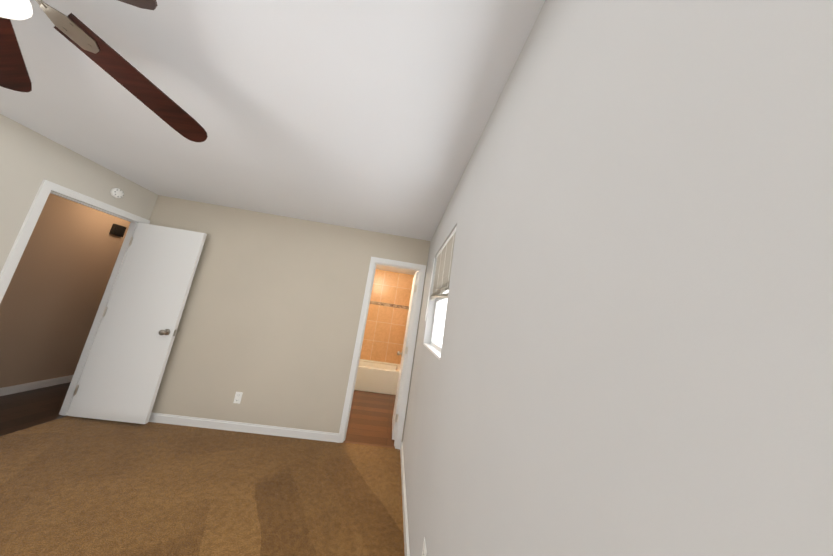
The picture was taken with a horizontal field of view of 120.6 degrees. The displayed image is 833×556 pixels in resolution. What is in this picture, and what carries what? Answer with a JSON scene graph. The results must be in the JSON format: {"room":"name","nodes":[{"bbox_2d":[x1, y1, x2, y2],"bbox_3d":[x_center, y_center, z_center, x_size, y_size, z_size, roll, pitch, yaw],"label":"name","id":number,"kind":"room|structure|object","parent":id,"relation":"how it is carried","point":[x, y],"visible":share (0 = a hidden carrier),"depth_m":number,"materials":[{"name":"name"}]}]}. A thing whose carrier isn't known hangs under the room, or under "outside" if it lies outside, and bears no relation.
{"room":"empty bedroom","nodes":[
{"label":"empty bedroom","id":0,"kind":"room"},
{"bbox_2d":[0,382,70,435],"bbox_3d":[-3.939,1.307,2.244,0.970,0.046,4.000,9,-10,-4],"label":"floor","id":1,"kind":"structure","parent":0,"point":[25,409],"depth_m":2.41,"materials":[{"name":"brown wood"}]},
{"bbox_2d":[0,193,130,387],"bbox_3d":[-4.298,0.006,2.421,0.120,2.440,4.240,9,-10,-4],"label":"wall","id":2,"kind":"structure","parent":0,"point":[52,297],"depth_m":2.82,"materials":[{"name":"paint"}]},
{"bbox_2d":[0,375,72,395],"bbox_3d":[-4.399,1.164,2.224,0.017,0.085,4.000,9,-10,-4],"label":"baseboard","id":3,"kind":"structure","parent":2,"relation":"attached to","point":[8,390],"depth_m":2.76,"materials":[{"name":"white"}]},
{"bbox_2d":[109,224,126,236],"bbox_3d":[-4.165,-0.663,3.321,0.052,0.150,0.130,9,-10,-4],"label":"door chime","id":4,"kind":"object","parent":2,"relation":"attached to","point":[117,230],"visible":1,"depth_m":3.30,"materials":[{"name":"black plastic"}]},
{"bbox_2d":[0,114,157,272],"bbox_3d":[-3.109,-0.193,0.300,0.120,2.440,4.990,9,-10,-4],"label":"wall","id":5,"kind":"structure","parent":0,"point":[30,160],"depth_m":1.91,"materials":[{"name":"paint"}]},
{"bbox_2d":[0,179,149,415],"bbox_3d":[-3.302,0.279,2.186,0.138,2.111,0.854,9,-10,-4],"label":"door frame","id":6,"kind":"structure","parent":5,"relation":"attached to","point":[46,188],"depth_m":2.37,"materials":[{"name":"white wood"}]},
{"bbox_2d":[110,188,123,197],"bbox_3d":[-3.068,-0.871,2.444,0.032,0.100,0.100,9,-10,-4],"label":"smoke detector","id":7,"kind":"object","parent":5,"relation":"attached to","point":[116,192],"visible":1,"depth_m":2.43,"materials":[{"name":"white plastic"}]},
{"bbox_2d":[68,223,206,423],"bbox_3d":[-2.921,0.419,2.538,0.728,2.024,0.181,9,-10,-4],"label":"entry door","id":8,"kind":"structure","parent":5,"relation":"in","point":[127,362],"depth_m":2.50,"materials":[{"name":"white wood"}]},
{"bbox_2d":[0,416,404,555],"bbox_3d":[-1.824,1.242,0.126,4.040,0.050,4.870,9,-10,-4],"label":"floor carpet","id":9,"kind":"object","parent":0,"point":[74,486],"visible":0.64,"depth_m":1.69,"materials":[{"name":"brown carpet"}]},
{"bbox_2d":[0,0,544,274],"bbox_3d":[-1.843,-1.035,1.862,4.560,0.100,7.560,9,-10,-4],"label":"ceiling","id":10,"kind":"structure","parent":0,"point":[371,115],"depth_m":1.24,"materials":[{"name":"paint"}]},
{"bbox_2d":[0,0,207,141],"bbox_3d":[-1.249,-0.760,0.584,1.172,0.704,1.176,9,-10,-4],"label":"fan","id":11,"kind":"object","parent":10,"relation":"hanging from","point":[102,54],"visible":1,"depth_m":0.91,"materials":[{"name":"brown wood"}]},
{"bbox_2d":[150,195,429,441],"bbox_3d":[-1.636,0.465,2.808,3.560,2.440,0.120,9,-10,-4],"label":"wall","id":12,"kind":"structure","parent":0,"point":[268,325],"depth_m":2.75,"materials":[{"name":"paint"}]},
{"bbox_2d":[233,392,242,403],"bbox_3d":[-1.936,1.299,2.579,0.070,0.115,0.007,9,-10,-4],"label":"outlet","id":13,"kind":"object","parent":12,"relation":"attached to","point":[238,397],"visible":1,"depth_m":2.58,"materials":[{"name":"white plastic"}]},
{"bbox_2d":[149,412,338,441],"bbox_3d":[-2.146,1.547,2.517,2.615,0.085,0.013,9,-10,-4],"label":"baseboard","id":14,"kind":"structure","parent":12,"relation":"attached to","point":[239,426],"depth_m":2.53,"materials":[{"name":"white wood"}]},
{"bbox_2d":[337,256,425,448],"bbox_3d":[-0.376,0.827,2.857,0.694,2.111,0.138,9,-10,-4],"label":"door frame","id":15,"kind":"structure","parent":12,"relation":"attached to","point":[375,261],"depth_m":2.81,"materials":[{"name":"white wood"}]},
{"bbox_2d":[392,272,418,439],"bbox_3d":[-0.181,0.938,3.199,0.116,2.024,0.616,9,-10,-4],"label":"bathroom door","id":16,"kind":"structure","parent":12,"relation":"in","point":[404,356],"depth_m":3.03,"materials":[{"name":"white wood"}]},
{"bbox_2d":[343,390,395,447],"bbox_3d":[-1.040,2.016,3.857,1.520,0.047,2.570,9,-10,-4],"label":"floor","id":17,"kind":"structure","parent":0,"point":[370,419],"depth_m":3.26,"materials":[{"name":"brown wood"}]},
{"bbox_2d":[354,359,399,394],"bbox_3d":[-1.088,1.930,4.786,1.492,0.420,0.758,9,-10,-4],"label":"bathtub","id":18,"kind":"object","parent":17,"relation":"on","point":[376,377],"visible":0.38,"depth_m":4.45,"materials":[{"name":"white ceramic"}]},
{"bbox_2d":[360,269,412,365],"bbox_3d":[-0.994,1.014,5.393,1.500,2.440,0.120,9,-10,-4],"label":"wall","id":19,"kind":"structure","parent":0,"point":[384,334],"depth_m":5.38,"materials":[{"name":"tile"}]},
{"bbox_2d":[370,301,408,309],"bbox_3d":[-0.914,0.572,5.408,1.520,0.070,0.006,9,-10,-4],"label":"trim","id":20,"kind":"structure","parent":19,"relation":"attached to","point":[389,305],"depth_m":5.42,"materials":[{"name":"tile"}]},
{"bbox_2d":[400,0,832,555],"bbox_3d":[0.158,0.549,1.790,0.132,2.440,7.560,9,-10,-4],"label":"wall","id":21,"kind":"structure","parent":0,"point":[636,358],"depth_m":0.31,"materials":[{"name":"paint"}]},
{"bbox_2d":[400,441,409,555],"bbox_3d":[0.047,1.481,0.315,0.013,0.085,4.737,9,-10,-4],"label":"baseboard","id":22,"kind":"structure","parent":21,"relation":"attached to","point":[405,521],"depth_m":1.75,"materials":[{"name":"white wood"}]},
{"bbox_2d":[422,537,426,555],"bbox_3d":[0.031,1.277,1.080,0.007,0.115,0.070,9,-10,-4],"label":"outlet","id":23,"kind":"object","parent":21,"relation":"attached to","point":[424,551],"visible":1,"depth_m":1.09,"materials":[{"name":"white plastic"}]},
{"bbox_2d":[423,290,448,359],"bbox_3d":[0.220,0.139,1.888,0.114,0.870,0.830,9,-10,-4],"label":"window","id":24,"kind":"structure","parent":21,"relation":"in","point":[434,346],"depth_m":2.03,"materials":[{"name":"white glass"}]},
{"bbox_2d":[425,227,455,320],"bbox_3d":[0.188,0.025,1.904,0.062,0.649,0.826,9,-10,-4],"label":"window blind","id":25,"kind":"object","parent":21,"relation":"attached to","point":[443,257],"visible":0.65,"depth_m":1.87,"materials":[{"name":"grey plastic"}]}
]}

